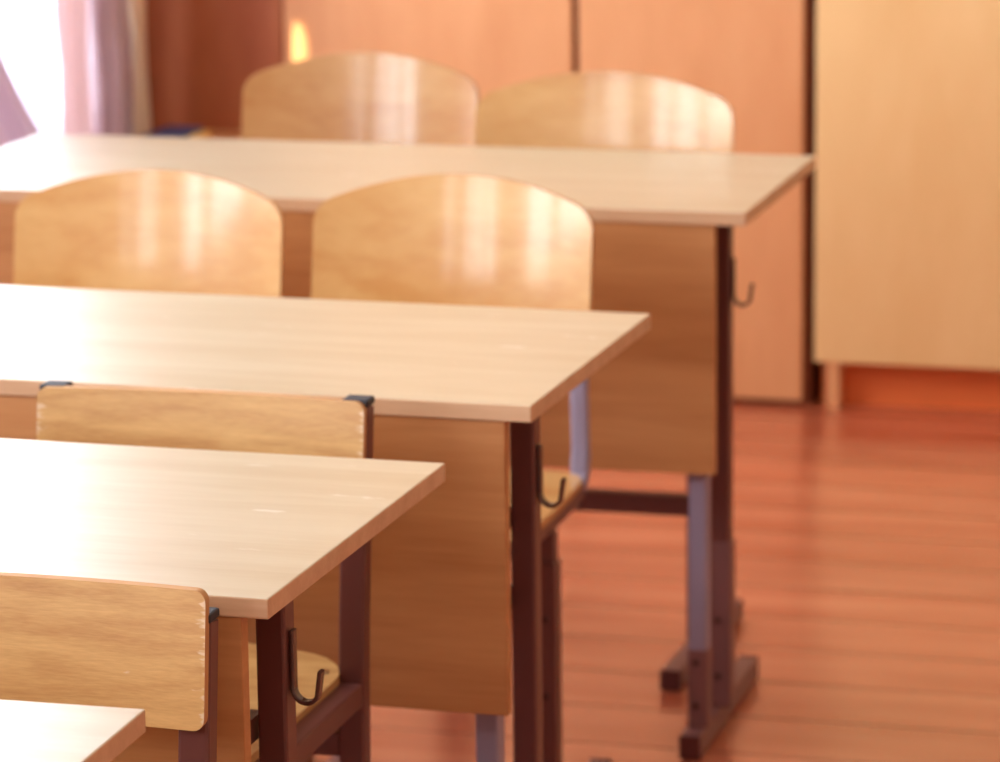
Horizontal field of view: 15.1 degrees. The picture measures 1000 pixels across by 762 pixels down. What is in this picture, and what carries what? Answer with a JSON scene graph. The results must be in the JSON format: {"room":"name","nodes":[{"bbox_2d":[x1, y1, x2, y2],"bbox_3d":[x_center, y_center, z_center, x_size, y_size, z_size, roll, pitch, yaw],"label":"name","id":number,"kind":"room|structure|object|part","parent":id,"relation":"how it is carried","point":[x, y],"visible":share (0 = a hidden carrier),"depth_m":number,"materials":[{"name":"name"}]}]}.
{"room":"classroom","nodes":[
{"label":"classroom","id":0,"kind":"room"},
{"bbox_2d":[51,0,146,135],"bbox_3d":[-2.092,-0.561,2.836,0.220,3.100,10.450,3,12,15],"label":"wall","id":1,"kind":"structure","parent":0,"point":[56,65],"depth_m":7.13,"materials":[{"name":"paint"}]},
{"bbox_2d":[0,52,40,147],"bbox_3d":[-0.965,-1.151,5.972,0.049,2.521,1.408,3,12,15],"label":"drape","id":2,"kind":"object","parent":1,"relation":"hanging from","point":[17,123],"visible":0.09,"depth_m":6.53,"materials":[{"name":"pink fabric"}]},
{"bbox_2d":[0,0,62,133],"bbox_3d":[-0.956,-1.327,6.180,0.061,2.263,1.064,3,12,15],"label":"window","id":3,"kind":"structure","parent":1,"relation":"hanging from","point":[26,40],"depth_m":6.71,"materials":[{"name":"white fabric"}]},
{"bbox_2d":[87,0,132,135],"bbox_3d":[-0.755,-1.361,6.949,0.056,2.520,0.224,3,12,15],"label":"drape","id":4,"kind":"object","parent":1,"relation":"hanging from","point":[107,20],"visible":0.38,"depth_m":7.11,"materials":[{"name":"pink fabric"}]},
{"bbox_2d":[128,0,150,135],"bbox_3d":[-0.707,-1.394,7.100,0.029,2.520,0.085,3,12,15],"label":"drape","id":5,"kind":"object","parent":1,"relation":"hanging from","point":[136,8],"visible":0.38,"depth_m":7.26,"materials":[{"name":"beige fabric"}]},
{"bbox_3d":[-1.126,-1.218,6.057,0.160,2.280,1.960,3,12,15],"label":"window","id":6,"kind":"structure","parent":1,"relation":"in","visible":0},
{"bbox_2d":[53,0,91,134],"bbox_3d":[-0.794,-1.323,6.773,0.025,2.520,0.140,3,12,15],"label":"drape","id":7,"kind":"object","parent":6,"relation":"hanging from","point":[70,16],"visible":0.42,"depth_m":6.94,"materials":[{"name":"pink fabric"}]},
{"bbox_2d":[309,392,999,761],"bbox_3d":[1.009,1.148,2.324,6.780,0.100,10.850,3,12,15],"label":"floor","id":8,"kind":"structure","parent":0,"point":[867,537],"depth_m":5.88,"materials":[{"name":"brown wood"}]},
{"bbox_2d":[0,700,145,761],"bbox_3d":[-0.905,0.637,2.781,1.201,0.748,0.521,2,12,14],"label":"school desk","id":9,"kind":"object","parent":8,"relation":"on","point":[29,731],"visible":1,"depth_m":2.75,"materials":[{"name":"brown wood"}]},
{"bbox_2d":[0,572,218,761],"bbox_3d":[-0.441,0.568,3.037,0.352,0.766,0.412,2,12,14],"label":"chair","id":10,"kind":"object","parent":8,"relation":"on","point":[150,647],"visible":0.98,"depth_m":3.09,"materials":[{"name":"brown wood"}]},
{"bbox_3d":[-0.247,0.559,3.138,0.027,0.737,0.066,2,12,14],"label":"leg","id":11,"kind":"part","parent":10,"relation":"part of","materials":[{"name":"brown paint"}]},
{"bbox_2d":[13,169,314,761],"bbox_3d":[-0.492,0.156,4.870,0.370,0.809,0.471,2,12,14],"label":"chair","id":12,"kind":"object","parent":8,"relation":"on","point":[146,230],"visible":0.28,"depth_m":4.97,"materials":[{"name":"brown wood"}]},
{"bbox_3d":[-0.456,-0.179,4.955,0.370,0.189,0.074,2,12,14],"label":"backrest","id":13,"kind":"part","parent":12,"relation":"part of","materials":[{"name":"brown wood"}]},
{"bbox_2d":[37,380,374,761],"bbox_3d":[-0.339,0.418,3.733,0.352,0.766,0.412,3,12,15],"label":"chair","id":14,"kind":"object","parent":8,"relation":"on","point":[338,723],"visible":0.44,"depth_m":3.79,"materials":[{"name":"brown wood"}]},
{"bbox_3d":[-0.302,0.069,3.809,0.349,0.116,0.034,3,12,15],"label":"backrest","id":15,"kind":"part","parent":14,"relation":"part of","materials":[{"name":"brown wood"}]},
{"bbox_3d":[-0.340,0.323,3.712,0.306,0.024,0.412,3,12,15],"label":"seat","id":16,"kind":"part","parent":14,"relation":"part of","materials":[{"name":"brown wood"}]},
{"bbox_3d":[-0.192,0.347,3.645,0.025,0.024,0.313,3,12,15],"label":"seat rail","id":17,"kind":"part","parent":14,"relation":"part of","materials":[{"name":"brown metal"}]},
{"bbox_3d":[-0.143,0.399,3.830,0.027,0.759,0.069,3,12,15],"label":"leg","id":18,"kind":"part","parent":14,"relation":"part of","materials":[{"name":"brown paint"}]},
{"bbox_2d":[0,438,444,761],"bbox_3d":[-0.695,0.468,3.566,1.202,0.748,0.521,3,13,16],"label":"school desk","id":19,"kind":"object","parent":8,"relation":"on","point":[252,531],"visible":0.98,"depth_m":3.33,"materials":[{"name":"beige wood"}]},
{"bbox_3d":[-0.759,0.339,3.313,1.144,0.351,0.016,3,13,16],"label":"modesty panel","id":20,"kind":"part","parent":19,"relation":"part of","materials":[{"name":"laminate"}]},
{"bbox_3d":[-0.191,0.509,3.313,0.027,0.696,0.028,3,13,16],"label":"post","id":21,"kind":"part","parent":19,"relation":"part of","materials":[{"name":"brown metal"}]},
{"bbox_2d":[210,130,240,138],"bbox_3d":[-0.539,-0.209,7.308,0.243,0.513,0.300,3,12,15],"label":"stand","id":22,"kind":"object","parent":8,"relation":"on","point":[218,134],"visible":0.02,"depth_m":7.35,"materials":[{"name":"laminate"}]},
{"bbox_2d":[143,126,210,137],"bbox_3d":[-0.622,-0.464,7.213,0.093,0.026,0.160,3,12,15],"label":"book","id":23,"kind":"object","parent":22,"relation":"on","point":[167,131],"visible":0.33,"depth_m":7.22,"materials":[{"name":"blue paper"}]},
{"bbox_2d":[0,285,650,761],"bbox_3d":[-0.473,0.314,4.277,1.201,0.748,0.521,3,13,16],"label":"school desk","id":24,"kind":"object","parent":8,"relation":"on","point":[447,383],"visible":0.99,"depth_m":3.96,"materials":[{"name":"beige wood"}]},
{"bbox_3d":[-0.541,0.165,4.021,1.144,0.312,0.016,3,13,16],"label":"modesty panel","id":25,"kind":"part","parent":24,"relation":"part of","materials":[{"name":"laminate"}]},
{"bbox_3d":[-0.010,0.389,3.938,0.024,0.665,0.028,3,13,16],"label":"post","id":26,"kind":"part","parent":24,"relation":"part of","materials":[{"name":"metal"}]},
{"bbox_3d":[0.030,0.354,4.024,0.027,0.696,0.028,3,13,16],"label":"post","id":27,"kind":"part","parent":24,"relation":"part of","materials":[{"name":"brown metal"}]},
{"bbox_2d":[241,52,478,145],"bbox_3d":[-0.251,-0.073,5.874,0.385,0.833,0.480,2,12,13],"label":"chair","id":28,"kind":"object","parent":8,"relation":"on","point":[357,97],"visible":0.25,"depth_m":5.97,"materials":[{"name":"brown wood"}]},
{"bbox_2d":[0,133,815,760],"bbox_3d":[-0.189,0.069,5.407,1.200,0.748,0.532,3,12,15],"label":"school desk","id":29,"kind":"object","parent":8,"relation":"on","point":[664,221],"visible":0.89,"depth_m":5.12,"materials":[{"name":"brown wood"}]},
{"bbox_3d":[-0.257,-0.066,5.150,1.126,0.338,0.016,3,12,15],"label":"modesty panel","id":30,"kind":"part","parent":29,"relation":"part of","materials":[{"name":"laminate"}]},
{"bbox_3d":[0.269,0.143,5.075,0.024,0.665,0.029,3,12,15],"label":"post","id":31,"kind":"part","parent":29,"relation":"part of","materials":[{"name":"metal"}]},
{"bbox_3d":[0.304,0.108,5.165,0.027,0.696,0.029,3,12,15],"label":"post","id":32,"kind":"part","parent":29,"relation":"part of","materials":[{"name":"brown metal"}]},
{"bbox_2d":[304,173,611,761],"bbox_3d":[-0.096,0.171,4.761,0.371,0.816,0.471,3,12,15],"label":"chair","id":33,"kind":"object","parent":8,"relation":"on","point":[463,239],"visible":0.45,"depth_m":4.84,"materials":[{"name":"brown wood"}]},
{"bbox_3d":[-0.057,-0.167,4.844,0.371,0.191,0.074,3,12,15],"label":"backrest","id":34,"kind":"part","parent":33,"relation":"part of","materials":[{"name":"brown wood"}]},
{"bbox_3d":[-0.108,0.157,4.713,0.364,0.024,0.355,3,12,15],"label":"seat","id":35,"kind":"part","parent":33,"relation":"part of","materials":[{"name":"brown wood"}]},
{"bbox_3d":[0.058,0.171,4.680,0.022,0.028,0.296,3,12,15],"label":"seat rail","id":36,"kind":"part","parent":33,"relation":"part of","materials":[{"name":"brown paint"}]},
{"bbox_3d":[0.059,0.214,4.691,0.022,0.062,0.024,3,12,15],"label":"leg","id":37,"kind":"part","parent":33,"relation":"part of","materials":[{"name":"brown paint"}]},
{"bbox_3d":[0.101,-0.036,4.826,0.027,0.316,0.066,-1,12,0],"label":"post","id":38,"kind":"part","parent":33,"relation":"part of","materials":[{"name":"grey metal"}]},
{"bbox_2d":[146,0,821,404],"bbox_3d":[-0.005,-1.124,7.404,1.333,2.250,0.440,3,12,15],"label":"wardrobe","id":39,"kind":"object","parent":8,"relation":"on","point":[758,56],"visible":0.15,"depth_m":7.25,"materials":[{"name":"orange wood"}]},
{"bbox_3d":[-0.566,-1.106,7.343,0.286,2.228,0.018,3,12,15],"label":"door","id":40,"kind":"part","parent":39,"relation":"part of","materials":[{"name":"brown wood"}]},
{"bbox_3d":[-0.145,-1.086,7.228,0.581,2.228,0.018,3,12,15],"label":"door","id":41,"kind":"part","parent":39,"relation":"part of","materials":[{"name":"orange wood"}]},
{"bbox_3d":[0.358,-1.063,7.090,0.437,2.228,0.018,3,12,15],"label":"door","id":42,"kind":"part","parent":39,"relation":"part of","materials":[{"name":"orange wood"}]},
{"bbox_2d":[475,71,742,690],"bbox_3d":[0.123,-0.017,5.567,0.396,0.843,0.400,3,13,16],"label":"chair","id":43,"kind":"object","parent":8,"relation":"on","point":[601,110],"visible":0.22,"depth_m":5.63,"materials":[{"name":"brown wood"}]},
{"bbox_3d":[0.158,-0.360,5.626,0.396,0.197,0.062,3,13,16],"label":"backrest","id":44,"kind":"part","parent":43,"relation":"part of","materials":[{"name":"brown wood"}]},
{"bbox_2d":[814,0,999,410],"bbox_3d":[1.774,-1.041,6.916,2.334,2.250,0.440,3,12,15],"label":"tall cabinet","id":45,"kind":"object","parent":8,"relation":"on","point":[907,170],"visible":1,"depth_m":7.12,"materials":[{"name":"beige wood"}]}
]}

